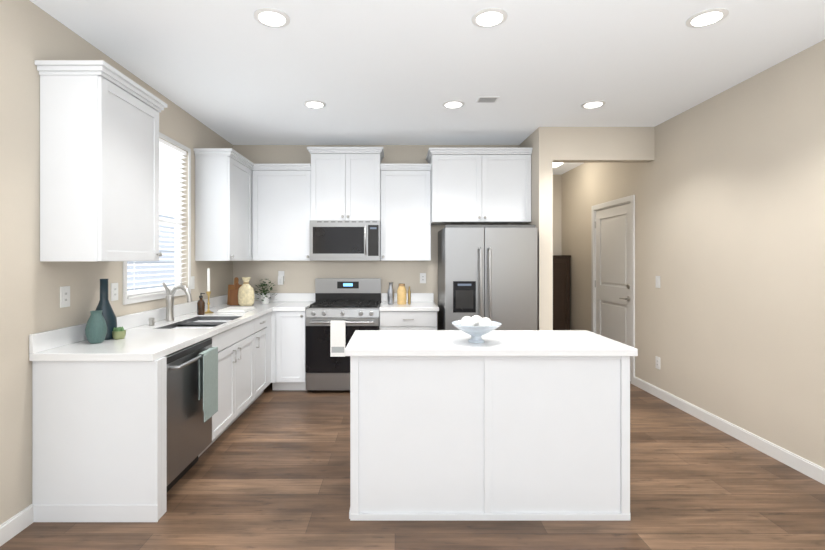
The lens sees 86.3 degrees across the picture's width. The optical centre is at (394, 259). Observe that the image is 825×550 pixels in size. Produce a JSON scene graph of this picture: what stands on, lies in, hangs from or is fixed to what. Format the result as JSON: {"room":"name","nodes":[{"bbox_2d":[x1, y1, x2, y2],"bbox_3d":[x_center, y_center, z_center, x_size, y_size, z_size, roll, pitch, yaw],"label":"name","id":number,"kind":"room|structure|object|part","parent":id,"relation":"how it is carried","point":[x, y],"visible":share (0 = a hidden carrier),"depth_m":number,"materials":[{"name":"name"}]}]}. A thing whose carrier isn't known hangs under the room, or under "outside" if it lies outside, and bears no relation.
{"room":"kitchen","nodes":[
{"label":"kitchen","id":0,"kind":"room"},
{"bbox_2d":[0,0,232,524],"bbox_3d":[-1.965,0.010,2.300,0.100,2.740,9.600,0,0,0],"label":"wall","id":1,"kind":"structure","parent":0,"point":[31,283],"depth_m":2.31,"materials":[{"name":"paint"}]},
{"bbox_2d":[0,504,33,545],"bbox_3d":[-1.907,1.333,-0.041,0.014,0.095,4.718,0,0,0],"label":"baseboard","id":2,"kind":"structure","parent":1,"relation":"attached to","point":[16,524],"depth_m":2.21,"materials":[{"name":"white wood"}]},
{"bbox_2d":[60,286,69,307],"bbox_3d":[-1.911,0.213,2.550,0.008,0.120,0.072,0,0,0],"label":"electrical outlet","id":3,"kind":"object","parent":1,"relation":"attached to","point":[64,296],"visible":1,"depth_m":2.54,"materials":[{"name":"white plastic"}]},
{"bbox_2d":[35,64,162,260],"bbox_3d":[-1.748,-0.515,2.665,0.328,1.044,0.590,0,0,0],"label":"upper cabinet","id":4,"kind":"object","parent":1,"relation":"attached to","point":[99,160],"depth_m":2.37,"materials":[{"name":"white wood"}]},
{"bbox_2d":[111,283,117,300],"bbox_3d":[-1.911,0.217,3.000,0.008,0.120,0.072,0,0,0],"label":"electrical outlet","id":5,"kind":"object","parent":1,"relation":"attached to","point":[114,291],"visible":1,"depth_m":2.99,"materials":[{"name":"white plastic"}]},
{"bbox_2d":[29,294,227,352],"bbox_3d":[-1.903,0.440,3.749,0.020,0.100,2.898,0,0,0],"label":"backsplash","id":6,"kind":"structure","parent":1,"relation":"attached to","point":[50,339],"depth_m":3.02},
{"bbox_2d":[123,132,190,304],"bbox_3d":[-1.955,-0.360,3.600,0.116,1.350,1.010,0,0,0],"label":"window","id":7,"kind":"structure","parent":1,"relation":"in","point":[135,298],"depth_m":3.96,"materials":[{"name":"plastic"}]},
{"bbox_2d":[127,138,186,294],"bbox_3d":[-1.945,-0.371,3.600,0.049,1.252,0.916,0,0,0],"label":"window blind","id":8,"kind":"object","parent":7,"relation":"attached to","point":[169,148],"visible":0.52,"depth_m":3.78,"materials":[{"name":"white plastic"}]},
{"bbox_2d":[191,276,194,288],"bbox_3d":[-1.909,0.214,4.155,0.010,0.120,0.072,0,0,0],"label":"light switch","id":9,"kind":"object","parent":1,"relation":"attached to","point":[192,282],"visible":0.94,"depth_m":4.15,"materials":[{"name":"white plastic"}]},
{"bbox_2d":[193,148,254,260],"bbox_3d":[-1.718,-0.515,4.549,0.389,1.044,0.678,0,0,0],"label":"upper cabinet","id":10,"kind":"object","parent":1,"relation":"attached to","point":[224,178],"depth_m":4.21,"materials":[{"name":"white wood"}]},
{"bbox_2d":[233,145,518,329],"bbox_3d":[-0.223,0.010,5.250,3.385,2.740,0.100,0,0,0],"label":"wall","id":11,"kind":"structure","parent":0,"point":[300,276],"depth_m":5.20,"materials":[{"name":"paint"}]},
{"bbox_2d":[278,271,283,284],"bbox_3d":[-1.342,0.210,5.174,0.072,0.160,0.052,0,0,0],"label":"outlet","id":12,"kind":"object","parent":11,"relation":"attached to","point":[280,277],"visible":1,"depth_m":5.15,"materials":[{"name":"white plastic"}]},
{"bbox_2d":[255,164,310,260],"bbox_3d":[-1.265,-0.515,5.004,0.674,1.044,0.388,0,0,0],"label":"upper cabinet","id":13,"kind":"object","parent":11,"relation":"attached to","point":[282,191],"depth_m":4.88,"materials":[{"name":"white wood"}]},
{"bbox_2d":[254,293,432,300],"bbox_3d":[-0.719,0.440,5.188,2.348,0.100,0.020,0,0,0],"label":"backsplash","id":14,"kind":"structure","parent":11,"relation":"attached to","point":[280,296],"depth_m":5.18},
{"bbox_2d":[311,148,382,223],"bbox_3d":[-0.544,-0.822,5.016,0.764,0.780,0.364,0,0,0],"label":"upper cabinet","id":15,"kind":"object","parent":11,"relation":"attached to","point":[347,183],"depth_m":4.84,"materials":[{"name":"white wood"}]},
{"bbox_2d":[310,220,380,260],"bbox_3d":[-0.545,-0.211,4.957,0.760,0.435,0.481,0,0,0],"label":"microwave","id":16,"kind":"object","parent":15,"relation":"attached to","point":[345,240],"visible":1,"depth_m":4.76,"materials":[{"name":"silver metal"}]},
{"bbox_2d":[381,164,430,260],"bbox_3d":[0.118,-0.515,5.034,0.558,1.044,0.329,0,0,0],"label":"upper cabinet","id":17,"kind":"object","parent":11,"relation":"attached to","point":[406,226],"depth_m":4.88,"materials":[{"name":"white wood"}]},
{"bbox_2d":[420,273,425,282],"bbox_3d":[0.330,0.215,5.196,0.072,0.120,0.008,0,0,0],"label":"electrical outlet","id":18,"kind":"object","parent":11,"relation":"attached to","point":[422,277],"visible":1,"depth_m":5.19,"materials":[{"name":"white plastic"}]},
{"bbox_2d":[427,148,532,224],"bbox_3d":[0.933,-0.793,4.963,1.068,0.767,0.469,0,0,0],"label":"upper cabinet","id":19,"kind":"object","parent":11,"relation":"attached to","point":[470,186],"depth_m":4.74,"materials":[{"name":"white wood"}]},
{"bbox_2d":[0,381,824,549],"bbox_3d":[0.367,1.430,2.300,4.765,0.100,9.600,0,0,0],"label":"floor","id":20,"kind":"structure","parent":0,"point":[269,469],"depth_m":2.48,"materials":[{"name":"brown wood"}]},
{"bbox_2d":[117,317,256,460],"bbox_3d":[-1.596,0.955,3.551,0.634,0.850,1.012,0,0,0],"label":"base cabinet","id":21,"kind":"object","parent":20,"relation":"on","point":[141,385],"depth_m":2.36,"materials":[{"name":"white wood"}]},
{"bbox_2d":[29,301,284,360],"bbox_3d":[-1.589,0.481,3.749,0.647,0.096,2.898,0,0,0],"label":"countertop","id":22,"kind":"structure","parent":21,"relation":"on","point":[142,342],"depth_m":2.65,"materials":[{"name":"white stone"}]},
{"bbox_2d":[85,310,106,343],"bbox_3d":[-1.765,0.395,2.600,0.108,0.188,0.108,0,0,0],"label":"vase","id":23,"kind":"object","parent":22,"relation":"on","point":[96,330],"visible":1,"depth_m":2.57,"materials":[{"name":"teal ceramic"}]},
{"bbox_2d":[96,279,116,339],"bbox_3d":[-1.805,0.303,2.730,0.138,0.372,0.138,0,0,0],"label":"vase","id":24,"kind":"object","parent":22,"relation":"on","point":[108,313],"visible":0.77,"depth_m":2.71,"materials":[{"name":"blue ceramic"}]},
{"bbox_2d":[112,326,125,338],"bbox_3d":[-1.715,0.453,2.735,0.076,0.073,0.075,0,0,0],"label":"succulent pot","id":25,"kind":"object","parent":22,"relation":"on","point":[118,332],"visible":1,"depth_m":2.71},
{"bbox_3d":[-1.825,0.461,3.300,0.042,0.056,0.042,0,0,0],"label":"air gap cap","id":26,"kind":"part","parent":22,"relation":"part of","materials":[{"name":"silver metal"}]},
{"bbox_2d":[162,282,192,320],"bbox_3d":[-1.748,0.333,3.531,0.216,0.312,0.125,0,0,0],"label":"faucet","id":27,"kind":"object","parent":22,"relation":"on","point":[170,305],"visible":1,"depth_m":3.54,"materials":[{"name":"silver metal"}]},
{"bbox_2d":[157,317,232,328],"bbox_3d":[-1.530,0.603,3.510,0.410,0.214,0.740,0,0,0],"label":"sink","id":28,"kind":"object","parent":22,"relation":"in","point":[190,322],"depth_m":3.50,"materials":[{"name":"silver metal"}]},
{"bbox_2d":[197,293,204,314],"bbox_3d":[-1.734,0.392,3.935,0.068,0.195,0.065,0,0,0],"label":"soap dispenser","id":29,"kind":"object","parent":22,"relation":"on","point":[201,306],"visible":1,"depth_m":3.91,"materials":[{"name":"brown glass"}]},
{"bbox_2d":[205,268,213,313],"bbox_3d":[-1.720,0.283,4.060,0.088,0.412,0.088,0,0,0],"label":"candlestick","id":30,"kind":"object","parent":22,"relation":"on","point":[208,293],"visible":1,"depth_m":4.05,"materials":[{"name":"white wax"}]},
{"bbox_2d":[229,283,238,304],"bbox_3d":[-1.715,0.369,4.764,0.140,0.242,0.018,0,-9,0],"label":"cutting board","id":31,"kind":"object","parent":22,"relation":"on","point":[233,296],"visible":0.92,"depth_m":4.75,"materials":[{"name":"brown wood"}]},
{"bbox_2d":[227,277,241,304],"bbox_3d":[-1.745,0.339,4.824,0.170,0.301,0.018,0,-9,0],"label":"cutting board","id":32,"kind":"object","parent":22,"relation":"on","point":[236,280],"visible":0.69,"depth_m":4.82,"materials":[{"name":"brown wood"}]},
{"bbox_2d":[217,307,254,311],"bbox_3d":[-1.530,0.478,4.260,0.260,0.022,0.320,0,0,0],"label":"folded cloth","id":33,"kind":"object","parent":22,"relation":"on","point":[236,309],"visible":0.98,"depth_m":4.15,"materials":[{"name":"white fabric"}]},
{"bbox_2d":[238,277,254,305],"bbox_3d":[-1.590,0.337,4.700,0.180,0.304,0.089,0,0,0],"label":"vase","id":34,"kind":"object","parent":22,"relation":"on","point":[246,295],"visible":1,"depth_m":4.67,"materials":[{"name":"beige ceramic"}]},
{"bbox_2d":[254,278,277,303],"bbox_3d":[-1.451,0.348,4.929,0.306,0.283,0.255,0,0,0],"label":"potted plant","id":35,"kind":"object","parent":22,"relation":"on","point":[264,298],"visible":1,"depth_m":4.90,"materials":[{"name":"green plant"}]},
{"bbox_2d":[164,338,211,491],"bbox_3d":[-1.529,0.958,2.731,0.647,0.845,0.615,0,0,0],"label":"dishwasher","id":36,"kind":"object","parent":20,"relation":"on","point":[189,435],"visible":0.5,"depth_m":2.65,"materials":[{"name":"silver metal"}]},
{"bbox_2d":[199,347,217,421],"bbox_3d":[-1.210,0.803,2.850,0.046,0.434,0.240,0,0,0],"label":"dish towel","id":37,"kind":"object","parent":36,"relation":"hanging from","point":[208,377],"visible":1,"depth_m":2.83,"materials":[{"name":"green fabric"}]},
{"bbox_2d":[257,313,268,397],"bbox_3d":[-1.596,0.955,4.178,0.634,0.850,0.477,0,0,0],"label":"base cabinet","id":38,"kind":"object","parent":20,"relation":"on","point":[262,322],"depth_m":4.27,"materials":[{"name":"white wood"}]},
{"bbox_2d":[269,309,276,389],"bbox_3d":[-1.575,0.955,4.480,0.675,0.850,0.240,0,0,0],"label":"base cabinet","id":39,"kind":"object","parent":20,"relation":"on","point":[272,312],"depth_m":4.57,"materials":[{"name":"white wood"}]},
{"bbox_2d":[277,305,309,389],"bbox_3d":[-1.113,0.955,4.881,0.370,0.850,0.634,0,0,0],"label":"base cabinet","id":40,"kind":"object","parent":20,"relation":"on","point":[291,327],"depth_m":4.57,"materials":[{"name":"white wood"}]},
{"bbox_2d":[273,301,314,312],"bbox_3d":[-1.097,0.510,4.875,0.338,0.039,0.647,0,0,0],"label":"countertop","id":41,"kind":"structure","parent":40,"relation":"on","point":[290,306],"depth_m":4.64,"materials":[{"name":"white stone"}]},
{"bbox_2d":[305,278,380,390],"bbox_3d":[-0.545,0.797,4.831,0.760,1.164,0.713,0,0,0],"label":"range","id":42,"kind":"object","parent":20,"relation":"on","point":[354,303],"visible":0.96,"depth_m":4.54,"materials":[{"name":"silver metal"}]},
{"bbox_2d":[330,320,345,356],"bbox_3d":[-0.580,0.799,4.483,0.150,0.362,0.040,0,0,0],"label":"oven towel","id":43,"kind":"object","parent":42,"relation":"hanging from","point":[337,337],"visible":1,"depth_m":4.46,"materials":[{"name":"white fabric"}]},
{"bbox_2d":[379,305,436,329],"bbox_3d":[0.139,0.955,4.881,0.602,0.850,0.634,0,0,0],"label":"base cabinet","id":44,"kind":"object","parent":20,"relation":"on","point":[387,321],"depth_m":4.56,"materials":[{"name":"white wood"}]},
{"bbox_2d":[381,301,438,312],"bbox_3d":[0.146,0.510,4.875,0.617,0.039,0.647,0,0,0],"label":"countertop","id":45,"kind":"structure","parent":44,"relation":"on","point":[415,306],"depth_m":4.58,"materials":[{"name":"white stone"}]},
{"bbox_2d":[388,282,393,304],"bbox_3d":[-0.045,0.369,4.860,0.074,0.240,0.074,0,0,0],"label":"metal canister","id":46,"kind":"object","parent":45,"relation":"on","point":[390,295],"visible":1,"depth_m":4.83,"materials":[{"name":"silver metal"}]},
{"bbox_2d":[397,284,405,304],"bbox_3d":[0.075,0.376,4.880,0.104,0.225,0.104,0,0,0],"label":"glass jar","id":47,"kind":"object","parent":45,"relation":"on","point":[401,294],"visible":1,"depth_m":4.84,"materials":[{"name":"beige glass"}]},
{"bbox_2d":[408,286,410,303],"bbox_3d":[0.160,0.392,4.900,0.032,0.195,0.031,0,0,0],"label":"slim bottle","id":48,"kind":"object","parent":45,"relation":"on","point":[409,296],"visible":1,"depth_m":4.89,"materials":[{"name":"gold metal"}]},
{"bbox_2d":[438,225,536,329],"bbox_3d":[0.955,0.515,4.722,0.910,1.730,0.876,0,0,0],"label":"fridge","id":49,"kind":"object","parent":20,"relation":"on","point":[489,271],"visible":0.69,"depth_m":4.36,"materials":[{"name":"silver metal"}]},
{"bbox_2d":[349,358,629,520],"bbox_3d":[0.505,0.943,2.607,1.500,0.876,0.556,0,0,0],"label":"kitchen island","id":50,"kind":"object","parent":20,"relation":"on","point":[500,425],"depth_m":2.34,"materials":[{"name":"wood"}]},
{"bbox_2d":[345,330,636,357],"bbox_3d":[0.505,0.484,2.610,1.536,0.040,0.610,0,0,0],"label":"island countertop","id":51,"kind":"structure","parent":50,"relation":"on","point":[364,343],"depth_m":2.39,"materials":[{"name":"white stone"}]},
{"bbox_2d":[452,315,500,342],"bbox_3d":[0.462,0.391,2.500,0.280,0.146,0.280,0,0,0],"label":"decorative bowl","id":52,"kind":"object","parent":51,"relation":"on","point":[476,327],"visible":1,"depth_m":2.45,"materials":[{"name":"ceramic"}]},
{"bbox_2d":[553,255,570,329],"bbox_3d":[2.300,0.655,6.771,0.669,1.450,0.429,0,0,0],"label":"cabinet","id":53,"kind":"object","parent":20,"relation":"on","point":[561,292],"visible":0.33,"depth_m":6.59,"materials":[{"name":"brown wood"}]},
{"bbox_2d":[30,0,824,174],"bbox_3d":[0.367,-1.410,2.300,4.765,0.100,9.600,0,0,0],"label":"ceiling","id":54,"kind":"structure","parent":0,"point":[368,72],"depth_m":2.98,"materials":[{"name":"paint"}]},
{"bbox_2d":[253,8,289,27],"bbox_3d":[-0.690,-1.355,2.470,0.200,0.009,0.200,0,0,0],"label":"recessed light","id":55,"kind":"object","parent":54,"relation":"in","point":[272,17],"visible":1,"depth_m":2.46,"materials":[{"name":"white plastic"}]},
{"bbox_2d":[303,100,325,108],"bbox_3d":[-0.700,-1.355,3.840,0.200,0.009,0.200,0,0,0],"label":"recessed light","id":56,"kind":"object","parent":54,"relation":"in","point":[315,104],"visible":1,"depth_m":3.83,"materials":[{"name":"white plastic"}]},
{"bbox_2d":[442,100,464,108],"bbox_3d":[0.510,-1.355,3.840,0.200,0.009,0.200,0,0,0],"label":"recessed light","id":57,"kind":"object","parent":54,"relation":"in","point":[452,104],"visible":1,"depth_m":3.83,"materials":[{"name":"white plastic"}]},
{"bbox_2d":[476,96,498,102],"bbox_3d":[0.780,-1.355,3.720,0.170,0.008,0.130,0,0,0],"label":"ceiling vent","id":58,"kind":"object","parent":54,"relation":"in","point":[487,99],"visible":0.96,"depth_m":3.71,"materials":[{"name":"silver metal"}]},
{"bbox_2d":[471,8,507,27],"bbox_3d":[0.530,-1.355,2.470,0.200,0.009,0.200,0,0,0],"label":"recessed light","id":59,"kind":"object","parent":54,"relation":"in","point":[489,17],"visible":1,"depth_m":2.46,"materials":[{"name":"white plastic"}]},
{"bbox_2d":[553,163,562,166],"bbox_3d":[2.130,-1.309,5.950,0.320,0.100,0.320,0,0,0],"label":"light","id":60,"kind":"object","parent":54,"relation":"attached to","point":[556,164],"visible":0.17,"depth_m":5.89,"materials":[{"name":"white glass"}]},
{"bbox_2d":[581,100,605,108],"bbox_3d":[1.730,-1.355,3.840,0.200,0.009,0.200,0,0,0],"label":"recessed light","id":61,"kind":"object","parent":54,"relation":"in","point":[593,104],"visible":1,"depth_m":3.83,"materials":[{"name":"white plastic"}]},
{"bbox_2d":[685,8,728,27],"bbox_3d":[1.750,-1.355,2.470,0.200,0.009,0.200,0,0,0],"label":"recessed light","id":62,"kind":"object","parent":54,"relation":"in","point":[707,17],"visible":1,"depth_m":2.46,"materials":[{"name":"white plastic"}]},
{"bbox_2d":[519,127,552,329],"bbox_3d":[1.540,0.010,5.745,0.140,2.740,2.510,0,0,0],"label":"wall","id":63,"kind":"structure","parent":0,"point":[539,140],"depth_m":4.49,"materials":[{"name":"paint"}]},
{"bbox_2d":[553,175,561,254],"bbox_3d":[2.130,0.010,7.050,1.040,2.740,0.100,0,0,0],"label":"wall","id":64,"kind":"structure","parent":0,"point":[557,214],"depth_m":7.00,"materials":[{"name":"paint"}]},
{"bbox_2d":[553,127,654,162],"bbox_3d":[2.130,-1.190,4.550,1.040,0.340,0.120,0,0,0],"label":"lintel","id":65,"kind":"object","parent":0,"point":[603,144],"visible":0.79,"depth_m":4.49,"materials":[{"name":"paint"}]},
{"bbox_2d":[562,40,824,467],"bbox_3d":[2.700,0.010,2.300,0.100,2.740,9.600,0,0,0],"label":"wall","id":66,"kind":"structure","parent":0,"point":[726,188],"depth_m":3.42,"materials":[{"name":"paint"}]},
{"bbox_2d":[595,203,630,380],"bbox_3d":[2.653,0.363,5.386,0.094,2.017,0.902,0,0,0],"label":"hall door","id":67,"kind":"structure","parent":66,"relation":"in","point":[613,272],"depth_m":5.34,"materials":[{"name":"paint"}]},
{"bbox_2d":[591,195,634,384],"bbox_3d":[2.669,0.329,5.380,0.070,2.102,1.044,0,0,0],"label":"door frame","id":68,"kind":"structure","parent":66,"relation":"attached to","point":[616,202],"depth_m":5.14,"materials":[{"name":"white wood"}]},
{"bbox_2d":[655,356,659,369],"bbox_3d":[2.646,1.035,4.430,0.008,0.120,0.072,0,0,0],"label":"electrical outlet","id":69,"kind":"object","parent":66,"relation":"attached to","point":[657,362],"visible":1,"depth_m":4.43,"materials":[{"name":"white plastic"}]},
{"bbox_2d":[656,276,659,287],"bbox_3d":[2.644,0.220,4.430,0.010,0.120,0.072,0,0,0],"label":"light switch","id":70,"kind":"object","parent":66,"relation":"attached to","point":[657,281],"visible":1,"depth_m":4.42,"materials":[{"name":"white plastic"}]},
{"bbox_2d":[634,376,824,484],"bbox_3d":[2.643,1.333,1.229,0.014,0.095,7.258,0,0,0],"label":"baseboard","id":71,"kind":"structure","parent":66,"relation":"attached to","point":[814,471],"depth_m":3.34,"materials":[{"name":"white wood"}]},
{"label":"outside","id":72,"kind":"structure","parent":0,"visible":0},
{"bbox_2d":[127,149,174,290],"bbox_3d":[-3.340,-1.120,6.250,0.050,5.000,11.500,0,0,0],"label":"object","id":73,"kind":"structure","parent":72,"point":[133,284],"depth_m":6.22,"materials":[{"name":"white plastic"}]}
]}

